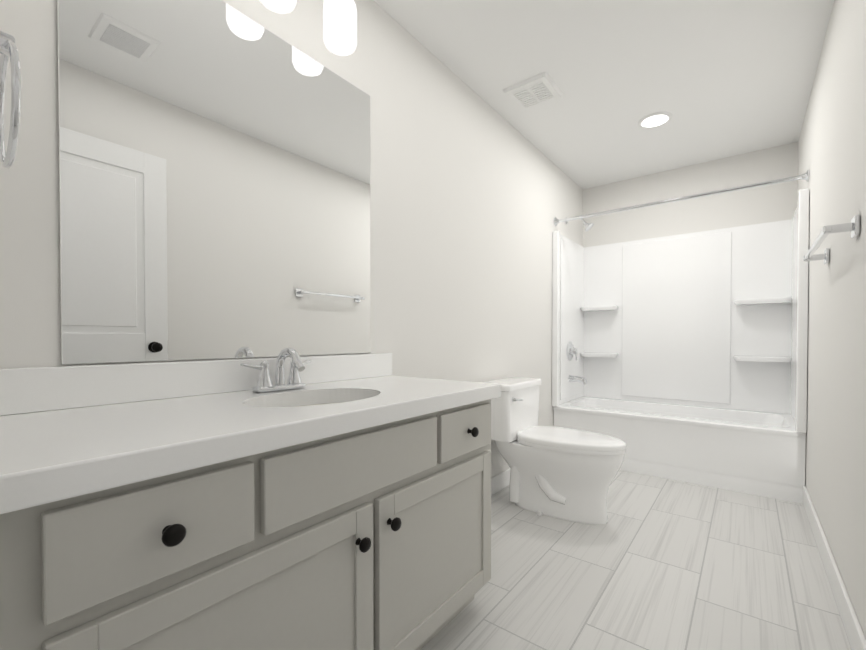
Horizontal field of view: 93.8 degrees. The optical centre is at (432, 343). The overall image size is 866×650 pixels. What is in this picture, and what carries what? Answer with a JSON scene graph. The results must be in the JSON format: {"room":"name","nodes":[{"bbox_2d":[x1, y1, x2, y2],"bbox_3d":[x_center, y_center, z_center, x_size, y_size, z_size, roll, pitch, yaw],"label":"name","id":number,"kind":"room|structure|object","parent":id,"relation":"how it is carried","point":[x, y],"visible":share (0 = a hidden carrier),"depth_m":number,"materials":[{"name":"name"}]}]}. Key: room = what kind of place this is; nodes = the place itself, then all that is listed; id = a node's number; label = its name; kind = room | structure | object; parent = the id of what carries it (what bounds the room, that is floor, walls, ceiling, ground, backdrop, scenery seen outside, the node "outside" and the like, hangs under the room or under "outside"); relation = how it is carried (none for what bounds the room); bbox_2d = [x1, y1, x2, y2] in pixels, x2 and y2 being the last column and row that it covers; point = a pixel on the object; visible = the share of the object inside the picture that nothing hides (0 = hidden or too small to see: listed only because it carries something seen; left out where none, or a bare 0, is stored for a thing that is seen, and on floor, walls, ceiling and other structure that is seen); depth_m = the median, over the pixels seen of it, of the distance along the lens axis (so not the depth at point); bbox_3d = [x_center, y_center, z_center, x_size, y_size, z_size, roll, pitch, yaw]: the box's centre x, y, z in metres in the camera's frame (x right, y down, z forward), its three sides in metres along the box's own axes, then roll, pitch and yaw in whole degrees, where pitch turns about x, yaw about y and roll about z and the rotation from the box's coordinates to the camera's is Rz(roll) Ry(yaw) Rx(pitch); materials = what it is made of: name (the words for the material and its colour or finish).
{"room":"bathroom","nodes":[
{"label":"bathroom","id":0,"kind":"room"},
{"bbox_2d":[0,0,582,477],"bbox_3d":[0.192,-0.260,2.417,0.110,2.440,4.200,1,1,38],"label":"wall","id":1,"kind":"structure","parent":0,"point":[472,194],"depth_m":1.97,"materials":[{"name":"paint"}]},
{"bbox_2d":[0,353,391,415],"bbox_3d":[-0.581,0.099,1.316,0.020,0.100,1.280,1,1,38],"label":"backsplash","id":2,"kind":"structure","parent":1,"relation":"attached to","point":[38,389],"depth_m":1.06,"materials":[{"name":"white stone"}]},
{"bbox_2d":[57,0,370,364],"bbox_3d":[-0.571,-0.501,1.336,0.006,1.091,0.988,1,1,38],"label":"mirror","id":3,"kind":"object","parent":1,"relation":"attached to","point":[214,179],"visible":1,"depth_m":1.20,"materials":[{"name":"clear glass"}]},
{"bbox_2d":[260,0,296,13],"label":"sconce","id":4,"kind":"object","parent":1,"relation":"attached to","point":[278,6],"depth_m":1.28,"materials":[{"name":"white glass"}]},
{"bbox_2d":[323,0,356,55],"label":"sconce","id":5,"kind":"object","parent":1,"relation":"attached to","point":[340,27],"depth_m":1.43,"materials":[{"name":"white glass"}]},
{"bbox_2d":[491,468,510,495],"bbox_3d":[0.406,0.903,2.606,0.013,0.110,1.938,1,1,38],"label":"baseboard","id":6,"kind":"structure","parent":1,"relation":"attached to","point":[501,480],"depth_m":2.64,"materials":[{"name":"paint"}]},
{"bbox_2d":[554,169,808,225],"bbox_3d":[1.634,-1.011,2.901,1.557,0.072,0.072,1,1,38],"label":"rail","id":7,"kind":"object","parent":1,"relation":"attached to","point":[804,176],"visible":1,"depth_m":2.77,"materials":[{"name":"silver metal"}]},
{"bbox_2d":[373,0,833,188],"bbox_3d":[0.587,-1.514,1.150,2.270,0.100,5.690,1,1,38],"label":"ceiling","id":8,"kind":"structure","parent":0,"point":[718,79],"depth_m":2.17,"materials":[{"name":"paint"}]},
{"bbox_2d":[503,72,562,110],"bbox_3d":[0.590,-1.471,2.384,0.268,0.016,0.268,1,1,38],"label":"ceiling vent","id":9,"kind":"object","parent":8,"relation":"in","point":[535,91],"visible":1,"depth_m":2.36,"materials":[{"name":"white plastic"}]},
{"bbox_2d":[638,112,671,128],"bbox_3d":[1.471,-1.477,2.686,0.200,0.011,0.200,1,1,38],"label":"recessed light","id":10,"kind":"object","parent":8,"relation":"in","point":[656,119],"visible":1,"depth_m":2.68,"materials":[{"name":"white plastic"}]},
{"bbox_2d":[421,470,851,649],"bbox_3d":[0.512,1.025,1.240,2.460,0.100,5.690,1,1,38],"label":"floor","id":11,"kind":"structure","parent":0,"point":[656,563],"depth_m":1.67,"materials":[{"name":"tile"}]},
{"bbox_2d":[0,392,500,649],"bbox_3d":[-0.363,0.588,1.143,0.584,0.777,1.262,1,1,38],"label":"bathroom vanity","id":12,"kind":"object","parent":11,"relation":"on","point":[293,501],"depth_m":0.79,"materials":[{"name":"grey wood"}]},
{"bbox_2d":[0,376,500,503],"bbox_3d":[-0.366,0.175,1.149,0.566,0.048,1.280,1,1,38],"label":"countertop","id":13,"kind":"structure","parent":12,"relation":"on","point":[57,449],"depth_m":0.79,"materials":[{"name":"white stone"}]},
{"bbox_2d":[236,348,315,391],"bbox_3d":[-0.452,0.080,1.268,0.152,0.136,0.247,1,1,38],"label":"faucet","id":14,"kind":"object","parent":13,"relation":"on","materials":[{"name":"silver metal"}]},
{"bbox_2d":[482,377,626,524],"bbox_3d":[0.698,0.595,2.350,0.780,0.732,0.492,1,1,38],"label":"toilet","id":15,"kind":"object","parent":11,"relation":"on","point":[567,474],"visible":0.94,"depth_m":2.24,"materials":[{"name":"ceramic"}]},
{"bbox_2d":[552,188,808,503],"bbox_3d":[1.831,-0.079,3.168,1.556,2.060,0.779,1,1,38],"label":"bathtub","id":16,"kind":"object","parent":11,"relation":"on","point":[682,357],"visible":0.92,"depth_m":3.23,"materials":[{"name":"plastic"}]},
{"bbox_2d":[583,142,797,246],"bbox_3d":[2.107,-0.274,3.518,1.560,2.440,0.110,1,1,38],"label":"wall","id":17,"kind":"structure","parent":0,"point":[765,204],"depth_m":3.36,"materials":[{"name":"paint"}]},
{"bbox_2d":[798,0,865,637],"bbox_3d":[1.052,-0.240,0.803,0.110,2.440,5.690,1,1,38],"label":"wall","id":18,"kind":"structure","parent":0,"point":[832,149],"depth_m":1.58,"materials":[{"name":"paint"}]},
{"bbox_2d":[803,214,859,264],"bbox_3d":[1.534,-0.385,1.580,0.084,0.064,0.674,1,1,38],"label":"bar","id":19,"kind":"object","parent":18,"relation":"attached to","point":[853,226],"visible":1,"depth_m":1.36,"materials":[{"name":"silver metal"}]},
{"bbox_2d":[803,486,865,649],"bbox_3d":[1.236,0.921,1.155,0.013,0.110,3.208,1,1,38],"label":"baseboard","id":20,"kind":"structure","parent":18,"relation":"attached to","point":[848,615],"depth_m":1.52,"materials":[{"name":"paint"}]},
{"bbox_3d":[-0.405,-0.233,0.290,1.560,2.440,0.110,1,1,38],"label":"wall","id":21,"kind":"structure","parent":0,"visible":0},
{"bbox_2d":[0,31,20,167],"bbox_3d":[-0.629,-0.358,0.570,0.173,0.200,0.056,1,1,38],"label":"towel ring","id":22,"kind":"object","parent":21,"relation":"attached to","point":[8,48],"visible":1,"depth_m":0.56,"materials":[{"name":"silver metal"}]}
]}

